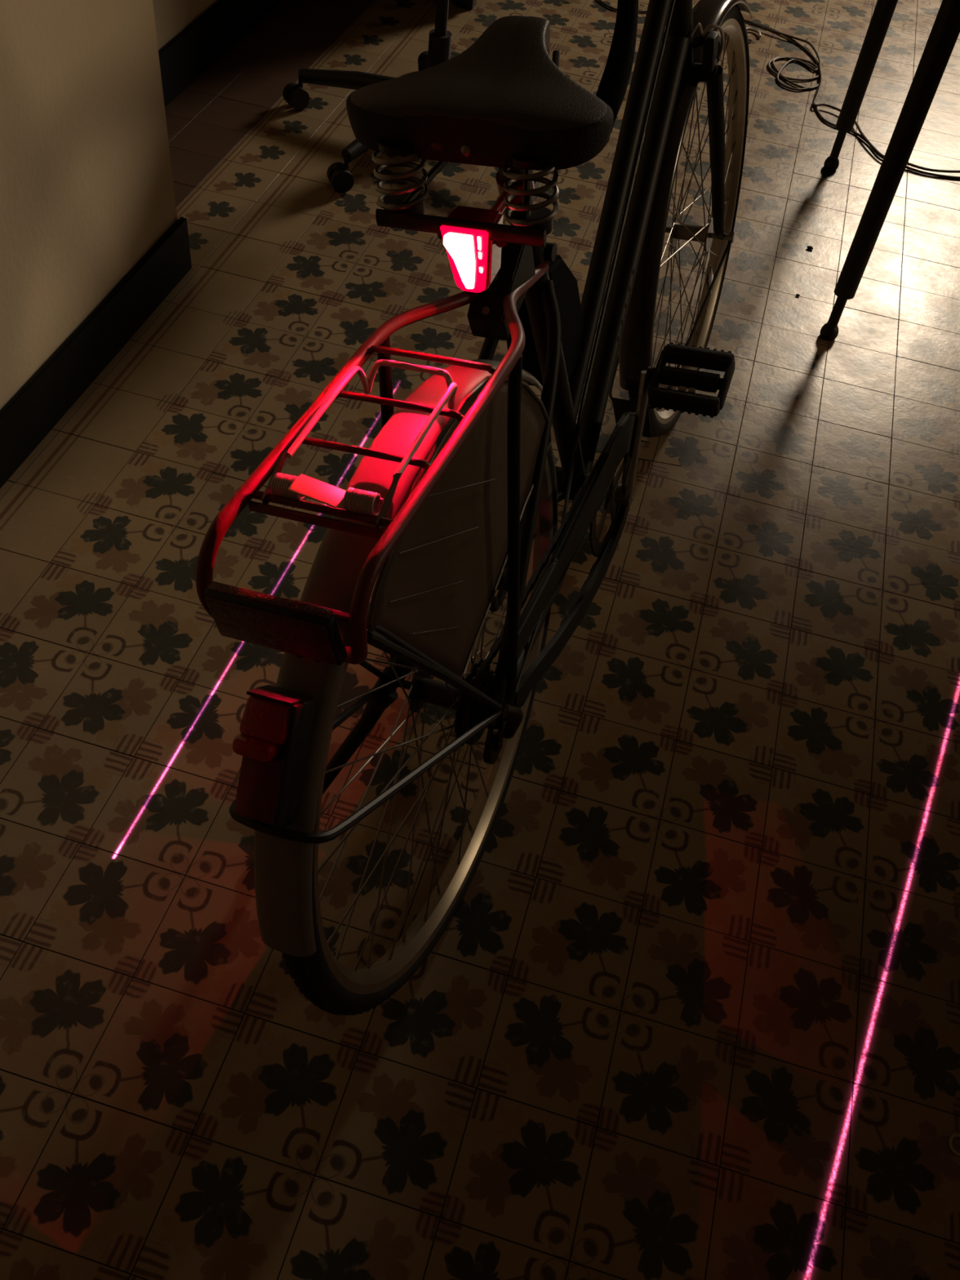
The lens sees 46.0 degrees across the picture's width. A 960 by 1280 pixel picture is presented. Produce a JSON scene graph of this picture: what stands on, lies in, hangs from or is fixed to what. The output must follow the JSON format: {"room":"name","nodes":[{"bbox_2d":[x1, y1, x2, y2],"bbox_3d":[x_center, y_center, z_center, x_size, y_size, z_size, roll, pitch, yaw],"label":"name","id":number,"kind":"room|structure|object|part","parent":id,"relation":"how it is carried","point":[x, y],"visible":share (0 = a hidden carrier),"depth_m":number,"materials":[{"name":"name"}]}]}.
{"room":"home office","nodes":[
{"label":"home office","id":0,"kind":"room"},
{"bbox_2d":[0,0,177,409],"bbox_3d":[-1.229,-0.868,0.605,0.900,2.600,2.366,16,49,6],"label":"wall","id":1,"kind":"structure","parent":0,"point":[86,186],"depth_m":1.82,"materials":[{"name":"beige paint"}]},
{"bbox_2d":[0,216,191,488],"bbox_3d":[-0.910,0.052,1.498,0.013,0.112,2.379,16,49,6],"label":"baseboard","id":2,"kind":"structure","parent":1,"relation":"attached to","point":[28,416],"depth_m":2.00,"materials":[{"name":"black paint"}]},
{"bbox_2d":[152,0,218,49],"bbox_3d":[-0.397,-3.554,3.011,0.540,2.600,5.020,16,49,6],"label":"wall","id":3,"kind":"structure","parent":0,"point":[171,17],"depth_m":2.70,"materials":[{"name":"beige paint"}]},
{"bbox_2d":[158,0,282,106],"bbox_3d":[-0.255,-2.670,3.905,0.013,0.125,4.970,16,49,6],"label":"baseboard","id":4,"kind":"structure","parent":3,"relation":"attached to","point":[193,51],"depth_m":2.85,"materials":[{"name":"black paint"}]},
{"bbox_2d":[0,0,959,1279],"bbox_3d":[1.202,-1.288,3.019,4.600,0.046,7.400,16,49,6],"label":"floor","id":5,"kind":"structure","parent":0,"point":[688,1008],"depth_m":1.56,"materials":[{"name":"brown tile"}]},
{"bbox_2d":[282,0,539,200],"bbox_3d":[-0.099,-1.565,2.393,0.707,1.010,0.723,16,49,6],"label":"office chair","id":6,"kind":"object","parent":5,"relation":"on","point":[339,175],"visible":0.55,"depth_m":2.62,"materials":[{"name":"black plastic"}]},
{"bbox_3d":[-0.285,-1.344,2.728,0.318,0.064,0.043,16,49,6],"label":"leg","id":7,"kind":"part","parent":6,"relation":"part of","materials":[{"name":"black plastic"}]},
{"bbox_3d":[-0.210,-1.182,2.599,0.043,0.064,0.318,30,53,18],"label":"leg","id":8,"kind":"part","parent":6,"relation":"part of","materials":[{"name":"black plastic"}]},
{"bbox_2d":[456,0,476,9],"bbox_3d":[-0.069,-2.558,3.200,0.530,1.079,0.900,16,49,6],"label":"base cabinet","id":9,"kind":"object","parent":5,"relation":"on","point":[468,4],"visible":1,"depth_m":3.30,"materials":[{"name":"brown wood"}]},
{"bbox_2d":[195,0,751,1015],"bbox_3d":[0.086,-0.465,1.422,0.590,1.092,1.761,12,49,3],"label":"bicycle","id":10,"kind":"object","parent":5,"relation":"on","point":[460,486],"visible":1,"depth_m":1.06,"materials":[{"name":"black paint"}]},
{"bbox_3d":[-0.157,-0.126,0.872,0.002,0.024,0.046,14,49,17],"label":"clip arm","id":11,"kind":"part","parent":10,"relation":"part of"},
{"bbox_2d":[234,684,315,830],"bbox_3d":[-0.161,0.089,0.874,0.047,0.102,0.089,14,49,17],"label":"tail light","id":12,"kind":"object","parent":10,"relation":"on","point":[276,742],"depth_m":0.86,"materials":[{"name":"red plastic"}]},
{"bbox_3d":[-0.120,-0.111,0.843,0.040,0.004,0.022,21,50,10],"label":"clip plate","id":13,"kind":"part","parent":10,"relation":"part of","materials":[{"name":"beige"}]},
{"bbox_3d":[-0.092,-0.120,1.146,0.017,0.389,0.085,14,49,17],"label":"rack leg","id":14,"kind":"part","parent":10,"relation":"part of","materials":[{"name":"black paint"}]},
{"bbox_3d":[-0.068,-0.104,0.844,0.002,0.024,0.046,14,49,17],"label":"clip arm","id":15,"kind":"part","parent":10,"relation":"part of"},
{"bbox_3d":[0.024,-0.456,1.029,0.156,0.073,0.243,14,49,17],"label":"saddle frame","id":16,"kind":"part","parent":10,"relation":"part of","materials":[{"name":"grey metal"}]},
{"bbox_2d":[436,170,534,293],"bbox_3d":[0.008,-0.389,1.040,0.068,0.065,0.168,16,49,6],"label":"lamp","id":17,"kind":"object","parent":10,"relation":"on","point":[474,239],"depth_m":0.98,"materials":[{"name":"red"}]},
{"bbox_3d":[0.021,-0.347,1.105,0.038,0.076,0.094,14,49,17],"label":"mounting plate","id":18,"kind":"part","parent":10,"relation":"part of","materials":[{"name":"black paint"}]},
{"bbox_3d":[0.031,-0.090,1.107,0.017,0.389,0.085,14,49,17],"label":"rack leg","id":19,"kind":"part","parent":10,"relation":"part of","materials":[{"name":"black paint"}]},
{"bbox_3d":[0.037,-0.427,1.095,0.060,0.155,0.080,14,49,17],"label":"seat post","id":20,"kind":"part","parent":10,"relation":"part of","materials":[{"name":"grey metal"}]},
{"bbox_3d":[0.114,-0.425,1.342,0.135,0.662,0.964,14,49,17],"label":"frame","id":21,"kind":"part","parent":10,"relation":"part of","materials":[{"name":"black paint"}]},
{"bbox_3d":[0.099,-0.068,1.415,0.013,0.204,0.602,14,49,17],"label":"chain","id":22,"kind":"part","parent":10,"relation":"part of","materials":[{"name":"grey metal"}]},
{"bbox_2d":[746,26,760,41],"bbox_3d":[0.806,-1.804,3.372,0.065,0.010,0.092,16,49,6],"label":"cable","id":23,"kind":"object","parent":5,"relation":"on","point":[753,29],"visible":0.57,"depth_m":3.39,"materials":[{"name":"beige plastic"}]},
{"bbox_2d":[597,0,959,178],"bbox_3d":[0.903,-1.617,3.223,0.385,0.013,1.392,-29,59,-28],"label":"power cord","id":24,"kind":"object","parent":5,"relation":"on","point":[814,67],"visible":0.88,"depth_m":3.19,"materials":[{"name":"brown plastic"}]},
{"bbox_2d":[820,0,959,341],"bbox_3d":[1.499,-1.084,2.346,1.389,0.765,1.300,16,49,6],"label":"tripod","id":25,"kind":"object","parent":5,"relation":"on","point":[945,30],"visible":1,"depth_m":2.14,"materials":[{"name":"black metal"}]},
{"bbox_3d":[0.929,-1.469,2.554,0.047,0.640,0.047,16,49,6],"label":"leg","id":26,"kind":"part","parent":25,"relation":"part of","materials":[{"name":"black metal"}]},
{"bbox_2d":[948,1133,959,1155],"bbox_3d":[0.550,0.581,1.302,0.022,0.004,0.026,16,49,6],"label":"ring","id":27,"kind":"object","parent":5,"relation":"on","point":[952,1136],"visible":1,"depth_m":1.30,"materials":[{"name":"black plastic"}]}
]}

